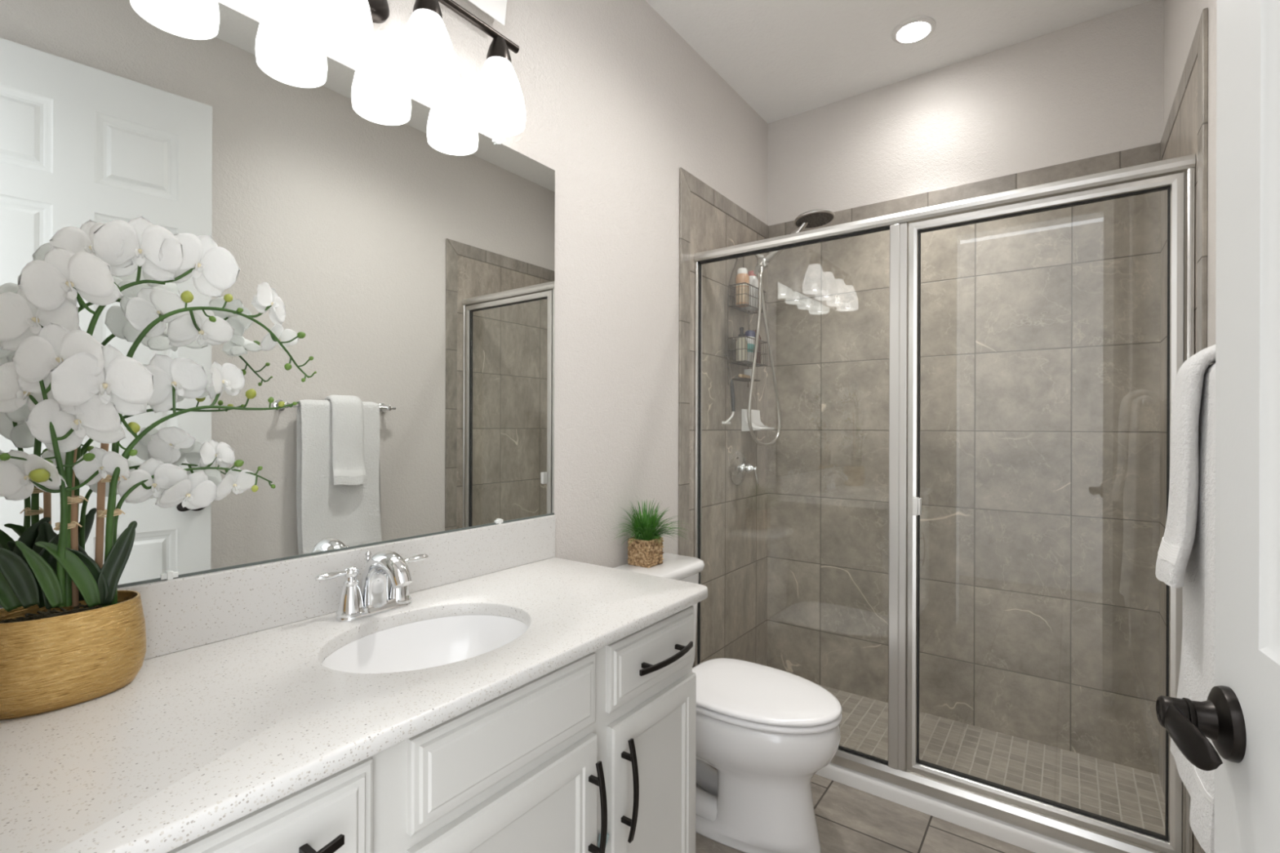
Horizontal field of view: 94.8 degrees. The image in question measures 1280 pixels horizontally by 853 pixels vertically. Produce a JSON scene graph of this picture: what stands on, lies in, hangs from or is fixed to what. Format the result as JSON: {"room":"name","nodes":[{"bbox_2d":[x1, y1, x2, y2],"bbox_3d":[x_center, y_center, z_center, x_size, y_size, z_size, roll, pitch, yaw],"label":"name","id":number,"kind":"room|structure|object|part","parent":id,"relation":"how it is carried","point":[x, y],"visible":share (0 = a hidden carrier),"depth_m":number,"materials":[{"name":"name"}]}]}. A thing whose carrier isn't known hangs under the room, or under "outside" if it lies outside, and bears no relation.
{"room":"bathroom","nodes":[
{"label":"bathroom","id":0,"kind":"room"},
{"bbox_2d":[214,0,767,568],"bbox_3d":[-0.223,-0.151,1.881,0.100,2.773,3.000,0,0,36],"label":"wall","id":1,"kind":"structure","parent":0,"point":[616,101],"depth_m":1.97,"materials":[{"name":"white paint"}]},
{"bbox_2d":[0,515,555,659],"bbox_3d":[-0.616,0.321,1.240,0.020,0.122,1.220,0,0,36],"label":"backsplash","id":2,"kind":"structure","parent":1,"relation":"attached to","point":[183,613],"depth_m":1.15,"materials":[{"name":"white stone"}]},
{"bbox_2d":[0,0,555,608],"bbox_3d":[-0.615,-0.252,1.248,0.012,1.027,1.226,0,0,36],"label":"wall mirror","id":3,"kind":"object","parent":1,"relation":"attached to","point":[411,248],"visible":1,"depth_m":1.16,"materials":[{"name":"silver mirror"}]},
{"bbox_2d":[296,0,525,136],"bbox_3d":[-0.546,-0.871,1.227,0.181,0.245,0.731,0,0,36],"label":"vanity light","id":4,"kind":"object","parent":1,"relation":"attached to","point":[426,68],"visible":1,"depth_m":1.27,"materials":[{"name":"white glass"}]},
{"bbox_3d":[-0.585,-0.827,1.131,0.131,0.158,0.131,0,0,36],"label":"lamp shade","id":5,"kind":"part","parent":4,"relation":"part of","materials":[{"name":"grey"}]},
{"bbox_3d":[-0.467,-0.827,1.293,0.131,0.158,0.131,0,0,36],"label":"lamp shade","id":6,"kind":"part","parent":4,"relation":"part of","materials":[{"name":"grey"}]},
{"bbox_3d":[-0.349,-0.826,1.454,0.131,0.158,0.131,0,0,36],"label":"lamp shade","id":7,"kind":"part","parent":4,"relation":"part of","materials":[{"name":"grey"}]},
{"bbox_2d":[467,0,507,26],"bbox_3d":[-0.432,-1.136,1.466,0.044,0.179,0.250,0,0,36],"label":"box","id":8,"kind":"object","parent":1,"relation":"attached to","point":[495,9],"visible":1,"depth_m":1.51,"materials":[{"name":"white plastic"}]},
{"bbox_2d":[678,168,690,556],"bbox_3d":[0.174,0.112,2.333,0.010,2.249,0.070,0,0,36],"label":"trim","id":9,"kind":"structure","parent":1,"relation":"attached to","point":[684,191],"depth_m":2.32,"materials":[{"name":"tile"}]},
{"bbox_2d":[680,167,768,239],"bbox_3d":[0.404,-0.980,2.642,0.010,0.070,0.833,0,0,36],"label":"trim","id":10,"kind":"structure","parent":1,"relation":"attached to","point":[695,185],"depth_m":2.59,"materials":[{"name":"tile"}]},
{"bbox_2d":[688,191,768,667],"bbox_3d":[0.420,0.156,2.671,0.008,2.202,0.765,0,0,36],"label":"tiled wall","id":11,"kind":"structure","parent":1,"relation":"attached to","point":[734,517],"depth_m":2.61,"materials":[{"name":"tile"}]},
{"bbox_2d":[728,450,758,484],"bbox_3d":[0.486,0.190,2.669,0.100,0.158,0.158,0,0,36],"label":"shower valve","id":12,"kind":"object","parent":11,"relation":"attached to","point":[738,467],"visible":1,"depth_m":2.66,"materials":[{"name":"silver metal"}]},
{"bbox_3d":[0.455,0.189,2.691,0.024,0.158,0.158,0,0,36],"label":"valve plate","id":13,"kind":"part","parent":12,"relation":"part of","materials":[{"name":"silver metal"}]},
{"bbox_3d":[0.494,0.190,2.663,0.080,0.048,0.048,0,0,36],"label":"valve stem","id":14,"kind":"part","parent":12,"relation":"part of","materials":[{"name":"silver metal"}]},
{"bbox_3d":[0.525,0.222,2.653,0.032,0.076,0.013,0,0,-44],"label":"valve lever","id":15,"kind":"part","parent":12,"relation":"part of","materials":[{"name":"silver metal"}]},
{"bbox_2d":[741,408,774,431],"bbox_3d":[0.556,-0.028,2.767,0.098,0.104,0.160,0,0,36],"label":"soap dish","id":16,"kind":"object","parent":11,"relation":"attached to","point":[757,425],"visible":0.99,"depth_m":2.73,"materials":[{"name":"white ceramic"}]},
{"bbox_2d":[735,208,835,446],"bbox_3d":[0.618,-0.408,2.554,0.346,0.995,0.379,0,0,-14],"label":"shower","id":17,"kind":"object","parent":11,"relation":"attached to","point":[819,217],"visible":0.91,"depth_m":2.55,"materials":[{"name":"silver metal"}]},
{"bbox_2d":[724,256,767,387],"bbox_3d":[0.476,-0.504,2.640,0.093,0.643,0.263,0,0,36],"label":"shower caddy","id":18,"kind":"object","parent":17,"relation":"hanging from","point":[744,380],"visible":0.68,"depth_m":2.60,"materials":[{"name":"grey metal"}]},
{"bbox_2d":[721,379,735,423],"bbox_3d":[0.382,-0.107,2.522,0.040,0.192,0.053,0,0,36],"label":"razor","id":19,"kind":"object","parent":18,"relation":"hanging from","point":[731,384],"visible":1,"depth_m":2.52,"materials":[{"name":"grey plastic"}]},
{"bbox_3d":[0.460,-0.504,2.671,0.032,0.643,0.218,0,0,36],"label":"wire frame","id":20,"kind":"part","parent":18,"relation":"part of","materials":[{"name":"silver metal"}]},
{"bbox_2d":[736,327,746,362],"bbox_3d":[0.448,-0.361,2.592,0.050,0.150,0.050,0,0,36],"label":"pump bottle","id":21,"kind":"object","parent":18,"relation":"in","point":[741,329],"visible":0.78,"depth_m":2.57,"materials":[{"name":"beige plastic"}]},
{"bbox_2d":[735,267,749,307],"bbox_3d":[0.455,-0.617,2.610,0.061,0.165,0.061,0,0,36],"label":"lotion bottle","id":22,"kind":"object","parent":18,"relation":"in","point":[742,276],"visible":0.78,"depth_m":2.59,"materials":[{"name":"brown plastic"}]},
{"bbox_2d":[724,355,760,382],"bbox_3d":[0.465,-0.258,2.633,0.081,0.112,0.239,0,0,36],"label":"soap tray","id":23,"kind":"object","parent":18,"relation":"on","point":[744,380],"depth_m":2.60,"materials":[{"name":"silver metal"}]},
{"bbox_2d":[737,373,751,378],"bbox_3d":[0.467,-0.224,2.629,0.023,0.017,0.095,0,0,36],"label":"body scrubber","id":24,"kind":"object","parent":18,"relation":"on","point":[740,375],"visible":0.87,"depth_m":2.60,"materials":[{"name":"beige"}]},
{"bbox_2d":[727,335,767,367],"bbox_3d":[0.487,-0.336,2.653,0.091,0.111,0.229,0,0,36],"label":"wire basket","id":25,"kind":"object","parent":18,"relation":"on","point":[731,339],"depth_m":2.60,"materials":[{"name":"silver metal"}]},
{"bbox_2d":[728,282,766,314],"bbox_3d":[0.486,-0.577,2.657,0.085,0.097,0.214,0,0,36],"label":"wire basket","id":26,"kind":"object","parent":18,"relation":"on","point":[735,305],"depth_m":2.60,"materials":[{"name":"silver metal"}]},
{"bbox_2d":[743,368,751,378],"bbox_3d":[0.499,-0.238,2.691,0.040,0.050,0.030,0,0,36],"label":"soap bar","id":27,"kind":"object","parent":18,"relation":"on","point":[747,371],"visible":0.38,"depth_m":2.68,"materials":[{"name":"white plastic"}]},
{"bbox_2d":[743,330,755,364],"bbox_3d":[0.494,-0.360,2.665,0.051,0.151,0.069,0,0,36],"label":"shampoo bottle","id":28,"kind":"object","parent":18,"relation":"in","point":[752,334],"visible":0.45,"depth_m":2.65,"materials":[{"name":"white plastic"}]},
{"bbox_2d":[745,271,758,311],"bbox_3d":[0.512,-0.621,2.689,0.058,0.175,0.064,0,0,36],"label":"shampoo bottle","id":29,"kind":"object","parent":18,"relation":"in","point":[753,281],"visible":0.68,"depth_m":2.66,"materials":[{"name":"white plastic"}]},
{"bbox_2d":[749,329,760,364],"bbox_3d":[0.531,-0.365,2.712,0.054,0.158,0.054,0,0,36],"label":"bottle","id":30,"kind":"object","parent":18,"relation":"in","point":[757,361],"visible":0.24,"depth_m":2.69,"materials":[{"name":"plastic"}]},
{"bbox_3d":[0.637,-0.810,2.542,0.245,0.192,0.034,0,0,36],"label":"extension arm","id":31,"kind":"part","parent":17,"relation":"part of","materials":[{"name":"silver metal"}]},
{"bbox_2d":[644,0,1151,124],"bbox_3d":[0.431,-1.576,1.407,1.708,0.080,3.000,0,0,36],"label":"ceiling","id":32,"kind":"structure","parent":0,"point":[784,59],"depth_m":2.31,"materials":[{"name":"white paint"}]},
{"bbox_2d":[891,16,936,44],"bbox_3d":[1.058,-1.528,2.276,0.157,0.011,0.157,0,0,36],"label":"recessed light","id":33,"kind":"object","parent":32,"relation":"in","point":[915,29],"visible":1,"depth_m":2.26,"materials":[{"name":"white plastic"}]},
{"bbox_2d":[695,684,1165,852],"bbox_3d":[0.009,1.259,0.841,1.508,0.054,4.200,0,0,36],"label":"floor","id":34,"kind":"structure","parent":0,"point":[1135,797],"depth_m":2.01,"materials":[{"name":"tile"}]},
{"bbox_2d":[166,605,696,852],"bbox_3d":[-0.407,0.822,1.071,0.559,0.826,1.192,0,0,36],"label":"bathroom vanity","id":35,"kind":"object","parent":34,"relation":"on","point":[602,742],"visible":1,"depth_m":0.99,"materials":[{"name":"white wood"}]},
{"bbox_3d":[-0.451,0.494,0.615,0.019,0.131,0.358,0,0,36],"label":"drawer","id":36,"kind":"part","parent":35,"relation":"part of","materials":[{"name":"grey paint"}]},
{"bbox_3d":[-0.413,0.490,0.619,0.038,0.012,0.201,0,0,36],"label":"pull handle","id":37,"kind":"part","parent":35,"relation":"part of","materials":[{"name":"brown metal"}]},
{"bbox_2d":[0,557,707,852],"bbox_3d":[-0.405,0.396,1.086,0.543,0.026,1.220,0,0,36],"label":"countertop","id":38,"kind":"structure","parent":35,"relation":"on","point":[202,739],"depth_m":0.78,"materials":[{"name":"white stone"}]},
{"bbox_2d":[0,216,316,719],"bbox_3d":[-0.720,0.034,0.910,0.166,0.696,0.435,0,0,43],"label":"potted orchid","id":39,"kind":"object","parent":38,"relation":"on","point":[68,637],"visible":1,"depth_m":0.82,"materials":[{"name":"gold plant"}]},
{"bbox_3d":[-0.788,0.080,0.797,0.088,0.335,0.041,0,0,-40],"label":"stem","id":40,"kind":"part","parent":39,"relation":"part of","materials":[{"name":"green plant"}]},
{"bbox_3d":[-0.818,0.317,0.832,0.130,0.128,0.184,0,0,36],"label":"pot","id":41,"kind":"part","parent":39,"relation":"part of","materials":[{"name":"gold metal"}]},
{"bbox_3d":[-0.769,-0.004,0.872,0.043,0.510,0.178,0,0,36],"label":"stem","id":42,"kind":"part","parent":39,"relation":"part of","materials":[{"name":"green plant"}]},
{"bbox_3d":[-0.722,0.157,0.960,0.025,0.217,0.219,0,0,36],"label":"stem","id":43,"kind":"part","parent":39,"relation":"part of","materials":[{"name":"green plant"}]},
{"bbox_3d":[-0.691,0.094,0.944,0.083,0.338,0.274,0,0,36],"label":"stem","id":44,"kind":"part","parent":39,"relation":"part of","materials":[{"name":"green plant"}]},
{"bbox_3d":[-0.701,0.022,0.981,0.062,0.477,0.302,0,0,36],"label":"stem","id":45,"kind":"part","parent":39,"relation":"part of","materials":[{"name":"green plant"}]},
{"bbox_2d":[314,550,428,622],"bbox_3d":[-0.547,0.317,1.219,0.179,0.130,0.175,0,0,-10],"label":"faucet","id":46,"kind":"object","parent":38,"relation":"on","point":[375,595],"visible":1,"depth_m":1.18,"materials":[{"name":"silver metal"}]},
{"bbox_3d":[-0.599,0.290,1.148,0.022,0.015,0.066,0,0,36],"label":"lever","id":47,"kind":"part","parent":46,"relation":"part of","materials":[{"name":"silver metal"}]},
{"bbox_3d":[-0.579,0.328,1.179,0.054,0.096,0.054,0,0,36],"label":"handle post","id":48,"kind":"part","parent":46,"relation":"part of","materials":[{"name":"silver metal"}]},
{"bbox_3d":[-0.572,0.316,1.237,0.013,0.109,0.013,0,0,36],"label":"lift rod","id":49,"kind":"part","parent":46,"relation":"part of","materials":[{"name":"silver metal"}]},
{"bbox_3d":[-0.515,0.310,1.195,0.148,0.114,0.056,0,0,36],"label":"spout","id":50,"kind":"part","parent":46,"relation":"part of","materials":[{"name":"silver metal"}]},
{"bbox_3d":[-0.519,0.328,1.261,0.054,0.096,0.054,0,0,36],"label":"handle post","id":51,"kind":"part","parent":46,"relation":"part of","materials":[{"name":"silver metal"}]},
{"bbox_3d":[-0.495,0.290,1.290,0.022,0.015,0.066,0,0,36],"label":"lever","id":52,"kind":"part","parent":46,"relation":"part of","materials":[{"name":"silver metal"}]},
{"bbox_2d":[321,614,528,673],"bbox_3d":[-0.385,0.479,1.096,0.342,0.140,0.420,0,0,36],"label":"sink basin","id":53,"kind":"object","parent":38,"relation":"in","point":[441,641],"visible":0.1,"depth_m":1.23,"materials":[{"name":"white ceramic"}]},
{"bbox_3d":[-0.199,0.495,0.960,0.019,0.131,0.388,0,0,36],"label":"false drawer","id":54,"kind":"part","parent":35,"relation":"part of","materials":[{"name":"grey paint"}]},
{"bbox_3d":[-0.200,0.849,0.960,0.019,0.532,0.388,0,0,36],"label":"cabinet door","id":55,"kind":"part","parent":35,"relation":"part of","materials":[{"name":"grey paint"}]},
{"bbox_3d":[-0.078,0.716,1.079,0.038,0.201,0.012,0,0,36],"label":"pull handle","id":56,"kind":"part","parent":35,"relation":"part of","materials":[{"name":"brown metal"}]},
{"bbox_3d":[-0.020,0.716,1.159,0.038,0.201,0.012,0,0,36],"label":"pull handle","id":57,"kind":"part","parent":35,"relation":"part of","materials":[{"name":"brown metal"}]},
{"bbox_3d":[0.034,0.496,1.279,0.019,0.131,0.320,0,0,36],"label":"drawer","id":58,"kind":"part","parent":35,"relation":"part of","materials":[{"name":"grey paint"}]},
{"bbox_3d":[0.035,0.853,1.282,0.019,0.526,0.319,0,0,36],"label":"cabinet door","id":59,"kind":"part","parent":35,"relation":"part of","materials":[{"name":"grey paint"}]},
{"bbox_3d":[0.058,0.496,1.264,0.038,0.012,0.201,0,0,36],"label":"pull handle","id":60,"kind":"part","parent":35,"relation":"part of","materials":[{"name":"brown metal"}]},
{"bbox_2d":[613,552,842,852],"bbox_3d":[0.276,0.853,1.861,0.709,0.767,0.368,0,0,36],"label":"toilet","id":61,"kind":"object","parent":34,"relation":"on","point":[766,731],"visible":0.66,"depth_m":1.69,"materials":[{"name":"white ceramic"}]},
{"bbox_2d":[627,537,663,568],"bbox_3d":[0.019,0.424,2.006,0.092,0.091,0.092,0,0,36],"label":"woven basket","id":62,"kind":"object","parent":61,"relation":"on","point":[644,552],"depth_m":1.97,"materials":[{"name":"beige wicker"}]},
{"bbox_2d":[612,497,691,568],"bbox_3d":[0.060,0.358,1.976,0.223,0.224,0.313,0,0,36],"label":"grass plant","id":63,"kind":"object","parent":61,"relation":"on","point":[645,549],"visible":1,"depth_m":1.98,"materials":[{"name":"green plant"}]},
{"bbox_3d":[0.072,0.487,2.013,0.199,0.036,0.324,0,0,36],"label":"tank lid","id":64,"kind":"part","parent":61,"relation":"part of","materials":[{"name":"white ceramic"}]},
{"bbox_3d":[0.069,0.671,2.015,0.174,0.330,0.298,0,0,36],"label":"tank","id":65,"kind":"part","parent":61,"relation":"part of","materials":[{"name":"white ceramic"}]},
{"bbox_3d":[0.362,0.807,1.798,0.497,0.022,0.368,0,0,36],"label":"lid","id":66,"kind":"part","parent":61,"relation":"part of","materials":[{"name":"white plastic"}]},
{"bbox_3d":[0.316,1.038,1.832,0.604,0.398,0.364,0,0,36],"label":"bowl","id":67,"kind":"part","parent":61,"relation":"part of","materials":[{"name":"white ceramic"}]},
{"bbox_3d":[0.362,0.829,1.798,0.497,0.018,0.368,0,0,36],"label":"seat","id":68,"kind":"part","parent":61,"relation":"part of","materials":[{"name":"white plastic"}]},
{"bbox_2d":[815,762,1096,852],"bbox_3d":[0.843,1.211,1.983,1.492,0.056,0.077,0,0,36],"label":"shower curb","id":69,"kind":"structure","parent":34,"relation":"on","point":[1027,839],"depth_m":1.84,"materials":[{"name":"white stone"}]},
{"bbox_2d":[693,154,1195,852],"bbox_3d":[0.827,0.240,1.957,1.489,1.892,0.078,0,0,36],"label":"shower door frame","id":70,"kind":"structure","parent":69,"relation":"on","point":[1080,828],"depth_m":1.87,"materials":[{"name":"silver glass"}]},
{"bbox_3d":[0.857,0.230,1.947,0.054,1.794,0.040,0,0,36],"label":"post","id":71,"kind":"part","parent":70,"relation":"part of","materials":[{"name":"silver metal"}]},
{"bbox_3d":[0.887,0.255,1.883,0.023,0.057,0.028,0,0,36],"label":"door pull","id":72,"kind":"part","parent":70,"relation":"part of","materials":[{"name":"white metal"}]},
{"bbox_3d":[1.147,0.228,1.728,0.665,1.779,0.032,0,0,36],"label":"door frame","id":73,"kind":"part","parent":70,"relation":"part of","materials":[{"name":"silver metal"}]},
{"bbox_2d":[767,0,1164,226],"bbox_3d":[1.282,-0.121,2.578,1.508,2.823,0.100,0,0,36],"label":"wall","id":74,"kind":"structure","parent":0,"point":[1094,87],"depth_m":2.42,"materials":[{"name":"white paint"}]},
{"bbox_2d":[766,191,1160,774],"bbox_3d":[1.249,0.159,2.534,1.492,2.202,0.008,0,0,36],"label":"tiled wall","id":75,"kind":"structure","parent":74,"relation":"attached to","point":[1041,331],"depth_m":2.39,"materials":[{"name":"stone"}]},
{"bbox_2d":[768,142,1159,238],"bbox_3d":[1.252,-0.977,2.534,1.492,0.070,0.009,0,0,36],"label":"trim","id":76,"kind":"structure","parent":74,"relation":"attached to","point":[1148,153],"depth_m":2.39,"materials":[{"name":"tile"}]},
{"bbox_2d":[1164,0,1217,364],"bbox_3d":[1.075,-0.147,0.932,0.100,2.773,3.000,0,0,36],"label":"wall","id":77,"kind":"structure","parent":0,"point":[1181,17],"depth_m":1.42,"materials":[{"name":"white paint"}]},
{"bbox_2d":[1159,57,1197,852],"bbox_3d":[1.631,0.160,1.786,0.008,2.202,0.765,0,0,36],"label":"tiled wall","id":78,"kind":"structure","parent":77,"relation":"attached to","point":[1183,140],"depth_m":1.97,"materials":[{"name":"tile"}]},
{"bbox_2d":[1160,8,1208,160],"bbox_3d":[1.613,-0.976,1.758,0.010,0.070,0.833,0,0,36],"label":"trim","id":79,"kind":"structure","parent":77,"relation":"attached to","point":[1193,55],"depth_m":1.69,"materials":[{"name":"tile"}]},
{"bbox_2d":[1195,8,1208,852],"bbox_3d":[1.384,0.116,1.449,0.010,2.249,0.070,0,0,36],"label":"trim","id":80,"kind":"structure","parent":77,"relation":"attached to","point":[1202,54],"depth_m":1.42,"materials":[{"name":"tile"}]},
{"bbox_3d":[0.989,-0.083,0.962,0.073,0.048,0.524,0,0,36],"label":"towel bar","id":81,"kind":"object","parent":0,"visible":0},
{"bbox_2d":[1170,362,1215,852],"bbox_3d":[0.955,0.310,0.978,0.079,0.840,0.360,0,0,36],"label":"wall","id":82,"kind":"structure","parent":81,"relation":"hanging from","point":[1197,669],"depth_m":0.94,"materials":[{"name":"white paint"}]},
{"bbox_2d":[1155,344,1215,587],"bbox_3d":[0.959,0.068,0.990,0.129,0.407,0.146,0,0,36],"label":"hand towel","id":83,"kind":"object","parent":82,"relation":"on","point":[1176,544],"visible":0.73,"depth_m":0.96,"materials":[{"name":"white fabric"}]},
{"bbox_3d":[-0.411,-0.152,0.260,1.508,2.773,0.120,0,0,36],"label":"wall","id":84,"kind":"structure","parent":0,"visible":0},
{"bbox_2d":[1155,0,1279,852],"bbox_3d":[0.416,0.019,0.251,0.141,2.413,0.772,0,0,29],"label":"door","id":85,"kind":"structure","parent":84,"relation":"in","point":[1240,714],"depth_m":0.53,"materials":[{"name":"white paint"}]},
{"bbox_3d":[0.517,0.290,0.558,0.023,0.042,0.081,0,0,23],"label":"lever","id":86,"kind":"part","parent":85,"relation":"part of","materials":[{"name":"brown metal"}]}
]}

